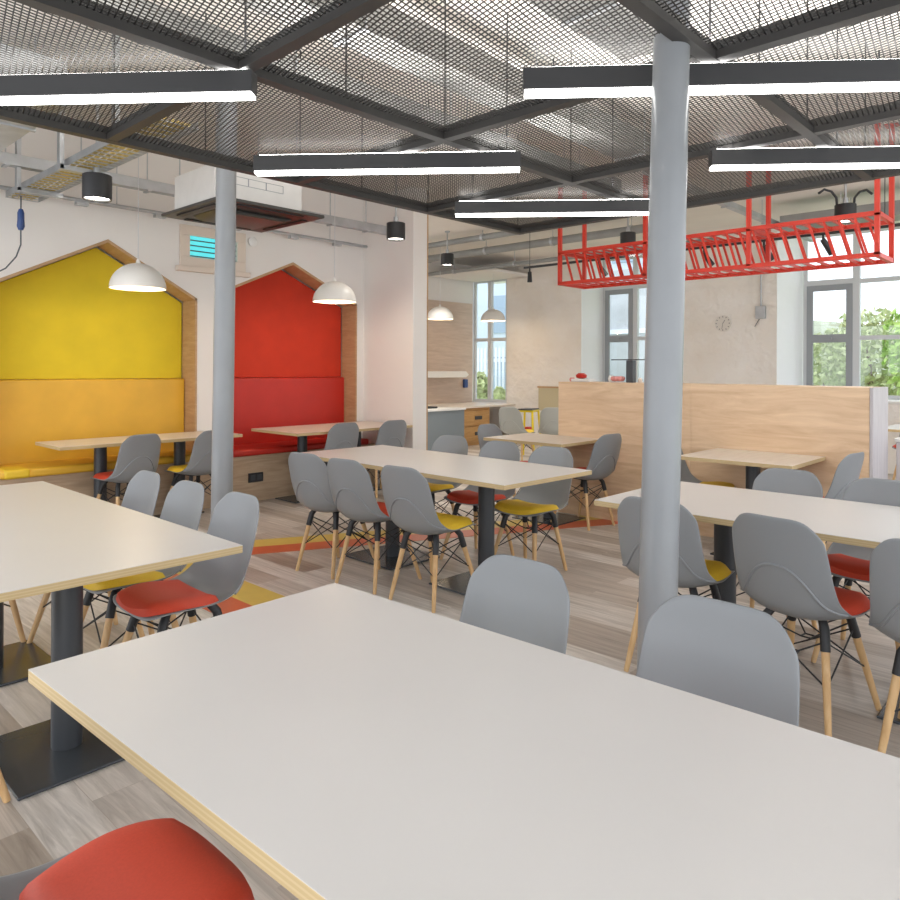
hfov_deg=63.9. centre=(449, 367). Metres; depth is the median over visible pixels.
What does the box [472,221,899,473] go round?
wall
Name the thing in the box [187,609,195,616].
socket
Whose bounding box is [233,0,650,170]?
duct
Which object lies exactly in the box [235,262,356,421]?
trim
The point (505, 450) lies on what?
dining chair
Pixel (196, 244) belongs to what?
window
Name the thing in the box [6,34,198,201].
cable tray
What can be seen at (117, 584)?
seat cushion
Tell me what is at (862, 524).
dining table
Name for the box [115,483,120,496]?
socket
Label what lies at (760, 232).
rack
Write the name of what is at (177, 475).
socket
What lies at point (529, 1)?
duct
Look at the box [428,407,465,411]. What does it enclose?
countertop
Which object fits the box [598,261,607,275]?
track spotlight
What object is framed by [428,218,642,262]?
ceiling pipe
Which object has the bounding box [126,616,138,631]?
socket
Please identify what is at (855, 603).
seat cushion
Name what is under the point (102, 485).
socket
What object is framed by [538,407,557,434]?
dining chair
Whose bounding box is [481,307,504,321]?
pendant lamp
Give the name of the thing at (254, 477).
outlet
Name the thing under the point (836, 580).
socket
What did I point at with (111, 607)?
socket
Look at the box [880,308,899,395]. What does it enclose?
tree
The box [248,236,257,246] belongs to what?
fire alarm
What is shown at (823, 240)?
track spotlight
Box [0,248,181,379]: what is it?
wall panel
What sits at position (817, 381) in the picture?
tree
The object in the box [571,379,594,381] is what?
tray
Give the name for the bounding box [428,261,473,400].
wall
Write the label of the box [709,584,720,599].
socket
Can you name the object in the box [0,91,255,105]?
diffuser
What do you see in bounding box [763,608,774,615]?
socket
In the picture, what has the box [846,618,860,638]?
socket
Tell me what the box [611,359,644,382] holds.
table sign
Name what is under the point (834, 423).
wall
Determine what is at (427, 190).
trim
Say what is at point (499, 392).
tree
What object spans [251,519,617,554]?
floor stripe
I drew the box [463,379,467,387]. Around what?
wall dispenser
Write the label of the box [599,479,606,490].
socket
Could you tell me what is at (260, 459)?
bench
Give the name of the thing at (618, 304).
building
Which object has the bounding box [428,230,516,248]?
ceiling pipe
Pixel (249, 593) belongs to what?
floor stripe
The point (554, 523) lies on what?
socket
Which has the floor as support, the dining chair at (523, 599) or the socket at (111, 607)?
the dining chair at (523, 599)
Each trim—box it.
[0,239,196,450]
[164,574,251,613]
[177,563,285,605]
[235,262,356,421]
[426,190,427,449]
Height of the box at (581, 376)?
0.084 m
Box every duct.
[0,36,66,150]
[92,0,621,188]
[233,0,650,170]
[527,0,653,60]
[780,191,899,231]
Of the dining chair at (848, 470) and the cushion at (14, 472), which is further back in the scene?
the cushion at (14, 472)
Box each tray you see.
[0,118,386,235]
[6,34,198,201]
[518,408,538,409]
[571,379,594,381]
[642,172,815,241]
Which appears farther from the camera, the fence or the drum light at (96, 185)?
the fence
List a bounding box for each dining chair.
[0,769,10,802]
[0,818,254,899]
[4,600,25,642]
[27,470,159,643]
[83,480,203,648]
[91,433,160,505]
[113,492,258,642]
[165,430,211,494]
[288,452,373,578]
[323,422,358,465]
[327,458,421,594]
[367,420,406,497]
[381,465,475,612]
[424,435,467,513]
[439,440,519,559]
[459,554,569,653]
[478,424,527,499]
[494,446,572,570]
[499,407,534,460]
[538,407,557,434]
[550,433,621,530]
[617,496,734,671]
[636,594,799,726]
[681,448,735,487]
[732,513,881,736]
[736,468,822,629]
[811,478,899,662]
[822,452,863,547]
[869,538,899,753]
[892,434,899,479]
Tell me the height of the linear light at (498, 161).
0.148 m
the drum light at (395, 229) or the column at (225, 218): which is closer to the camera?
the column at (225, 218)
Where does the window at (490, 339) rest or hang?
in the wall at (544, 316)
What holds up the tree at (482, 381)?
on the ground
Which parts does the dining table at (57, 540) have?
plate, plate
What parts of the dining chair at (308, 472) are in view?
leg, leg, leg, leg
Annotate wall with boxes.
[0,127,363,437]
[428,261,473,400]
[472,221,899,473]
[558,381,887,550]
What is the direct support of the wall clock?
attached to the wall at (544, 316)
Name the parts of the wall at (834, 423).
panel, panel, panel, panel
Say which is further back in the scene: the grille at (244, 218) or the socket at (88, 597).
the grille at (244, 218)
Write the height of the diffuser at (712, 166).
0.014 m
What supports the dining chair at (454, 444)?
on the floor
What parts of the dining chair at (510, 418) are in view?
leg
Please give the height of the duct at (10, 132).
0.600 m
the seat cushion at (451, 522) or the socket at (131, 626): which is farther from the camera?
the seat cushion at (451, 522)
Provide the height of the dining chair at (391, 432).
0.830 m
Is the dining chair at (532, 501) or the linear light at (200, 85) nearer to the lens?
the linear light at (200, 85)
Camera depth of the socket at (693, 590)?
3.19 m
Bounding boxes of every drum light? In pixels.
[82,104,111,202]
[387,174,404,240]
[441,231,453,265]
[620,218,635,246]
[818,184,872,223]
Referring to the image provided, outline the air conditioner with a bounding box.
[161,101,323,232]
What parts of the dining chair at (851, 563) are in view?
leg, leg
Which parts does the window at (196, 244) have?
glass, sill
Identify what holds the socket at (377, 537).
attached to the dining chair at (351, 488)
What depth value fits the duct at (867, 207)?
8.48 m
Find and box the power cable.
[0,196,24,271]
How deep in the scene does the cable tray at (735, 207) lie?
8.18 m
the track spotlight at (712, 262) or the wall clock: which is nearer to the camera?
the track spotlight at (712, 262)
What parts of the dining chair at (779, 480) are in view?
leg, leg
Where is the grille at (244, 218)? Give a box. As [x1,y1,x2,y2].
[193,209,290,229]
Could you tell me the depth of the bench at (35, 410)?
6.53 m
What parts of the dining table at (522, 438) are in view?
plate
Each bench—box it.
[0,378,210,515]
[233,377,374,500]
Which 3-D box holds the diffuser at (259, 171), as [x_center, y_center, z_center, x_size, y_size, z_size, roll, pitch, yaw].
[-0.352,-1.082,3.978,1.464,0.014,0.060,0,0,4]
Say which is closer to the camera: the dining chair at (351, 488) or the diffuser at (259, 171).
the diffuser at (259, 171)
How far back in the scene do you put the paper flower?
6.72 m
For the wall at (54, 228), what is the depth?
6.97 m
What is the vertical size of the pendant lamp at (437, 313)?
1.248 m
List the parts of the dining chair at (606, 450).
leg, leg, leg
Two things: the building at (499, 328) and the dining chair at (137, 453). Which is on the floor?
the dining chair at (137, 453)
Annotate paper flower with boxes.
[608,375,624,381]
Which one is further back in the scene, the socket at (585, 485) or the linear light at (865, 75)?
the socket at (585, 485)
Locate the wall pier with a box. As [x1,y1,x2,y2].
[363,188,426,483]
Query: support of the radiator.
attached to the wall at (544, 316)
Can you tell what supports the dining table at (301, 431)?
on the floor
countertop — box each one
[428,402,514,407]
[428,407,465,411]
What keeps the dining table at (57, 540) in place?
on the floor
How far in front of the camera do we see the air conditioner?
5.76 m
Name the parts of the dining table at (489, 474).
plate, plate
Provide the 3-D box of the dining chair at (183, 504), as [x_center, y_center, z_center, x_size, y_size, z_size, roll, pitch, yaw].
[-1.435,0.969,3.313,0.437,0.830,0.546,0,0,43]
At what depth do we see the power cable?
5.88 m
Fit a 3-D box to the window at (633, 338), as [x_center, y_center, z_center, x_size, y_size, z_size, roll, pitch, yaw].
[3.444,-0.783,12.678,1.720,2.435,0.105,0,0,43]
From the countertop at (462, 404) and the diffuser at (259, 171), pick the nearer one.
the diffuser at (259, 171)
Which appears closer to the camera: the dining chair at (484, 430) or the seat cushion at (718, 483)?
the seat cushion at (718, 483)
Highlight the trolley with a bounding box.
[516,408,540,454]
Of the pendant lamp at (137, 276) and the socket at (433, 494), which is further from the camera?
the pendant lamp at (137, 276)
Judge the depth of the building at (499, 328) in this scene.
27.15 m
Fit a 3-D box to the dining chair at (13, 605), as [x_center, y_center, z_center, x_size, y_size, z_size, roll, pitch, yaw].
[-2.440,0.965,3.641,0.546,0.830,0.437,0,0,43]
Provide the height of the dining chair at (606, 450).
0.830 m
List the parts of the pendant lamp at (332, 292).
lamp shade, cord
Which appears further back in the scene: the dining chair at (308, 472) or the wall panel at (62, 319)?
the wall panel at (62, 319)
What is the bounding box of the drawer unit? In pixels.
[464,407,489,445]
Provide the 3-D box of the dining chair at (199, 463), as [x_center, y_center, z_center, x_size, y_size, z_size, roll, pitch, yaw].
[-2.298,0.966,6.560,0.546,0.830,0.437,0,0,36]
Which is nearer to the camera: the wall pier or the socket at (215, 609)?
the socket at (215, 609)
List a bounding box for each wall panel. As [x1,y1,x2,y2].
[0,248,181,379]
[234,270,340,377]
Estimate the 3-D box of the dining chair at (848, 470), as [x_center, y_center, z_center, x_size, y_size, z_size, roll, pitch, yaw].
[2.571,0.984,5.053,0.437,0.830,0.546,0,0,-37]
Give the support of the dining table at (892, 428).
on the floor
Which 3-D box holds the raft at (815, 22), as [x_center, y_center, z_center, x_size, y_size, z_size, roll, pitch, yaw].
[0.476,-1.619,2.424,5.234,0.882,5.984,0,0,43]
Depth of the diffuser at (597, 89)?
2.79 m
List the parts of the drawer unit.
drawer, drawer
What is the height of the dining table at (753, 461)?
0.739 m
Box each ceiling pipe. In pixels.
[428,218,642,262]
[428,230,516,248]
[428,238,717,275]
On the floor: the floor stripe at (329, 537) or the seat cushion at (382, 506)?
the floor stripe at (329, 537)
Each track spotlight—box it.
[527,268,531,282]
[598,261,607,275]
[703,248,714,265]
[763,242,773,260]
[820,235,831,255]
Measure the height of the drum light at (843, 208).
0.613 m
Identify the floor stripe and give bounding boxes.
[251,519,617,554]
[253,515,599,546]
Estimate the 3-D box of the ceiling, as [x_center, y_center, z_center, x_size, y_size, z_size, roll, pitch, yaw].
[0.696,-2.136,7.168,11.200,0.150,12.600,0,0,43]
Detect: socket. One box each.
[83,591,93,605]
[98,481,107,493]
[105,588,120,617]
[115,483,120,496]
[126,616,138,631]
[157,615,170,632]
[171,473,180,485]
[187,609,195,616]
[207,604,221,616]
[306,510,316,525]
[333,512,338,529]
[346,520,356,535]
[374,522,380,540]
[400,531,410,548]
[431,493,434,506]
[432,534,438,554]
[452,503,460,514]
[454,530,466,547]
[500,514,509,527]
[532,516,537,533]
[548,511,557,527]
[583,480,587,492]
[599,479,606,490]
[689,587,698,595]
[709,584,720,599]
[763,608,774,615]
[787,615,796,620]
[818,621,830,652]
[832,576,841,586]
[844,579,852,585]
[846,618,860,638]
[892,646,899,676]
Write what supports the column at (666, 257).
on the floor
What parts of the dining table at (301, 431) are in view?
plate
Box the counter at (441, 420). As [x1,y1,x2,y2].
[428,407,465,450]
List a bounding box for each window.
[175,224,250,277]
[473,279,506,402]
[603,256,646,381]
[803,227,899,399]
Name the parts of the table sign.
rod, post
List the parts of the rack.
frame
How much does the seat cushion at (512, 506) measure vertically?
0.066 m
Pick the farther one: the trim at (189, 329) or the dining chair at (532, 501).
the trim at (189, 329)
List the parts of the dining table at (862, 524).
plate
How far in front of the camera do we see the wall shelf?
13.59 m
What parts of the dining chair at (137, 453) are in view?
leg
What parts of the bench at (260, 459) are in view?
socket plate, backrest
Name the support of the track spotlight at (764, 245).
hanging from the track
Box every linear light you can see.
[0,69,256,105]
[253,144,520,175]
[455,196,648,216]
[523,50,899,98]
[708,141,899,170]
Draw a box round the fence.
[477,348,505,390]
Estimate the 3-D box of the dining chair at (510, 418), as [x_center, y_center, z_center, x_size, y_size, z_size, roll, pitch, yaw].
[0.979,0.978,10.549,0.437,0.830,0.546,0,0,33]
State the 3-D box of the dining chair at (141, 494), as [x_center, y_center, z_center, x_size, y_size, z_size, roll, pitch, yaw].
[-1.778,0.968,3.648,0.437,0.830,0.546,0,0,43]
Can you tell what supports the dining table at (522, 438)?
on the floor
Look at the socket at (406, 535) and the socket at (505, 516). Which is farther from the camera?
the socket at (505, 516)
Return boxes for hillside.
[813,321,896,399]
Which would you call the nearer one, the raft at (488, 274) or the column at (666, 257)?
the column at (666, 257)
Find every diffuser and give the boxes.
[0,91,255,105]
[254,167,519,175]
[455,212,648,216]
[524,82,899,98]
[709,163,899,170]
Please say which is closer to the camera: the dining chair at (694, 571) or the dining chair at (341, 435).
the dining chair at (694, 571)
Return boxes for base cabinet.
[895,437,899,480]
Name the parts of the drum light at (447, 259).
drop rod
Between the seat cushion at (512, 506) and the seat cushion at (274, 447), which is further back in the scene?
the seat cushion at (274, 447)
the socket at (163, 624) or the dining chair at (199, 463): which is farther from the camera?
the dining chair at (199, 463)
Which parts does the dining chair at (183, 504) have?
leg, leg, leg, leg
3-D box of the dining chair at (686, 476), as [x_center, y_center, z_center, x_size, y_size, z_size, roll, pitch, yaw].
[1.986,0.982,5.733,0.546,0.830,0.437,0,0,38]
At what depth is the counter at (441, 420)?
12.06 m
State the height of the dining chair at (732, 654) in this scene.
0.830 m
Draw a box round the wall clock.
[715,315,731,331]
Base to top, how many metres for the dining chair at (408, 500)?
0.830 m
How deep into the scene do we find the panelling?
14.14 m
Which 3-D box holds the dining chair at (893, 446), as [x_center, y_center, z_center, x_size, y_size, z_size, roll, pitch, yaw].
[5.620,0.996,8.720,0.437,0.830,0.546,0,0,43]
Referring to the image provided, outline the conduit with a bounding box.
[0,153,367,247]
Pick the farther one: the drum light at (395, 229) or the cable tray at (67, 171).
the drum light at (395, 229)
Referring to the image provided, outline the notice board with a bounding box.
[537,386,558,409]
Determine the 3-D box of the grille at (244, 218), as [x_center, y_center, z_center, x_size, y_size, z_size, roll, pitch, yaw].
[-1.709,-1.223,5.958,0.480,0.035,0.646,0,0,43]
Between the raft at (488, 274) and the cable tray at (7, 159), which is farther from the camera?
the raft at (488, 274)
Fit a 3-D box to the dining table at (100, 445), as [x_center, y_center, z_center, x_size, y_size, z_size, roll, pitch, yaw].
[-2.769,1.005,6.547,0.590,0.739,1.630,0,0,43]
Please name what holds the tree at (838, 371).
on the ground
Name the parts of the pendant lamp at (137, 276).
lamp shade, cord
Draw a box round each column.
[210,101,237,520]
[637,0,690,665]
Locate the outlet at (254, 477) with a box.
[251,474,261,480]
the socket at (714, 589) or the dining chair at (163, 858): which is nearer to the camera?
the dining chair at (163, 858)
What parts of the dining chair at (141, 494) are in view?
leg, leg, leg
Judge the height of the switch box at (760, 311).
1.413 m
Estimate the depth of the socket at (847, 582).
3.61 m
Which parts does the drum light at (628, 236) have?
drop rod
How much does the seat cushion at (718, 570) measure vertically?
0.066 m
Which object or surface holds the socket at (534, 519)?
attached to the dining chair at (532, 501)
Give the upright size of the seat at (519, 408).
0.020 m
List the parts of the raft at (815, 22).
hanger rod, hanger rod, hanger rod, hanger rod, hanger rod, hanger rod, hanger rod, hanger rod, hanger rod, hanger rod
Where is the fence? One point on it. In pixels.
(499, 359)
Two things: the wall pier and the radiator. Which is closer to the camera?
the wall pier
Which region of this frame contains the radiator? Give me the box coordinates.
[493,408,530,432]
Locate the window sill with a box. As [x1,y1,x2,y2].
[888,400,899,403]
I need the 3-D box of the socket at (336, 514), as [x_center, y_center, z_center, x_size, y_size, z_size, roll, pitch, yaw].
[-0.762,1.014,4.820,0.069,0.136,0.077,0,0,35]
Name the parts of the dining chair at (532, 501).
leg, leg, leg, leg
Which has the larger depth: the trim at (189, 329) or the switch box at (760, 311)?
the switch box at (760, 311)
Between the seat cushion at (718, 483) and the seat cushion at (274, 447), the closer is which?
the seat cushion at (718, 483)
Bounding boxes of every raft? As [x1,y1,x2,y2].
[0,0,899,234]
[433,268,527,281]
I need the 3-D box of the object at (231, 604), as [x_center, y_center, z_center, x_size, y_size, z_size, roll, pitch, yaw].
[-0.727,1.382,3.637,4.227,0.002,0.220,0,0,43]
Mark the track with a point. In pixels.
(896, 224)
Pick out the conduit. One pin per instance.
(78, 201)
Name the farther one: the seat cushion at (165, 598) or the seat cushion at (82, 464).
the seat cushion at (82, 464)
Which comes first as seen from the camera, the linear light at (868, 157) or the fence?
the linear light at (868, 157)
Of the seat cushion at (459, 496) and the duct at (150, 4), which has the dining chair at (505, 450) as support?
the seat cushion at (459, 496)
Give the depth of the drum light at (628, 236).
9.13 m
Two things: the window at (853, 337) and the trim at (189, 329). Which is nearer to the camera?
the trim at (189, 329)
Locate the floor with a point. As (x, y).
(41, 828)
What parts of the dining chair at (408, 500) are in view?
leg, leg, leg, leg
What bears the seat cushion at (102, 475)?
on the dining chair at (137, 453)
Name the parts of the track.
rail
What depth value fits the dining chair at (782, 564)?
2.76 m
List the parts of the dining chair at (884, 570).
leg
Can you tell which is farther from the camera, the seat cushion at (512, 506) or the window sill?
the window sill
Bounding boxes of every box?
[571,373,594,381]
[755,248,765,325]
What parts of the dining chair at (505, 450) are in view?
leg, leg, leg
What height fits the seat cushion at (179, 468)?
0.066 m
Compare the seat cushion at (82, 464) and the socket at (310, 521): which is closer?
the socket at (310, 521)
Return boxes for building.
[473,258,642,389]
[608,267,646,381]
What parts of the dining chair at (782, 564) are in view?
leg, leg, leg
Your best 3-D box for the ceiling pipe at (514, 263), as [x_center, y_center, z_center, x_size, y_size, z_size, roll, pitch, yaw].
[1.579,-1.869,11.547,5.500,0.375,0.094,0,0,43]
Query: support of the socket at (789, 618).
attached to the dining chair at (782, 564)
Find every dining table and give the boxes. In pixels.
[0,481,242,800]
[28,583,899,899]
[35,431,242,517]
[251,421,412,502]
[301,445,591,594]
[483,433,598,525]
[594,481,899,724]
[681,448,825,554]
[888,424,899,431]
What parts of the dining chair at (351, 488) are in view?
leg, leg, leg, leg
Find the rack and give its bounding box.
[558,123,899,288]
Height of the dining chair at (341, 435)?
0.830 m
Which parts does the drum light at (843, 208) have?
drop rod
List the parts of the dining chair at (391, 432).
leg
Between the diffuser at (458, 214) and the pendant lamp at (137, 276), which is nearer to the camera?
the diffuser at (458, 214)
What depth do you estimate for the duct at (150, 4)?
4.08 m
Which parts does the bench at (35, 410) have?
backrest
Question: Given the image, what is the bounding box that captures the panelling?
[428,300,471,403]
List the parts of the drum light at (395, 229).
drop rod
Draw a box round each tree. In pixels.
[477,371,487,398]
[493,386,504,399]
[813,332,877,385]
[815,307,899,399]
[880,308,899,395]
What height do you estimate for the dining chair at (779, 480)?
0.830 m
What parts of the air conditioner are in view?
suspension rod, casing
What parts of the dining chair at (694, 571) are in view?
leg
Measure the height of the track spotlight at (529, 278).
0.200 m
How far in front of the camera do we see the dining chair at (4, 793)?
2.29 m
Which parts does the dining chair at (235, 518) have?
leg, leg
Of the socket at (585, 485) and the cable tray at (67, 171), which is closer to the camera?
the cable tray at (67, 171)
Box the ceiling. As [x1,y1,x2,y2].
[0,0,899,265]
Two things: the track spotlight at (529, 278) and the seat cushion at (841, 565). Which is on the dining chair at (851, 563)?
the seat cushion at (841, 565)
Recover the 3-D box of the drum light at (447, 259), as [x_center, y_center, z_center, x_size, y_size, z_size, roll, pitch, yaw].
[-0.041,-1.806,10.901,0.194,0.513,0.194,0,0,43]
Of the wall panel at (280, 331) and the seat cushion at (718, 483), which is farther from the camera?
the wall panel at (280, 331)
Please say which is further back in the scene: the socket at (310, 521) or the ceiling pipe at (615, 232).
the ceiling pipe at (615, 232)
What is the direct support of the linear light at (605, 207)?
attached to the raft at (815, 22)
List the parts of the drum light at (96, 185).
drop rod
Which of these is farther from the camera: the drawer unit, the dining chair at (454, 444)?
the drawer unit
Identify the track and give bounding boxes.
[524,178,899,268]
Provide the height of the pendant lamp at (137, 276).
1.403 m
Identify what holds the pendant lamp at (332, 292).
hanging from the ceiling
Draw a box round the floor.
[0,443,899,899]
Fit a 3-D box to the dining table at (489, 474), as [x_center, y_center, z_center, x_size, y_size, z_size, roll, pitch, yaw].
[-0.136,1.015,4.999,2.070,0.739,0.850,0,0,45]
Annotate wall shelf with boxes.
[428,371,468,377]
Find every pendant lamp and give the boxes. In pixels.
[109,157,166,291]
[312,233,355,303]
[428,304,452,319]
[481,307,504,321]
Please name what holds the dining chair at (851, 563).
on the floor
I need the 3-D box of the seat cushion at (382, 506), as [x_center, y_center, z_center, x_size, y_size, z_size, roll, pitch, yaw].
[-0.450,0.934,4.695,0.425,0.066,0.335,0,0,37]
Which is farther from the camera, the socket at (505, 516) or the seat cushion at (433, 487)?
the seat cushion at (433, 487)
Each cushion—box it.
[0,450,191,479]
[0,466,29,479]
[83,571,164,590]
[93,471,112,479]
[116,579,218,616]
[167,464,187,471]
[233,438,368,456]
[377,502,388,516]
[428,483,453,491]
[436,512,472,529]
[447,490,505,503]
[495,499,558,514]
[700,481,734,487]
[705,559,730,580]
[828,554,869,580]
[834,587,869,615]

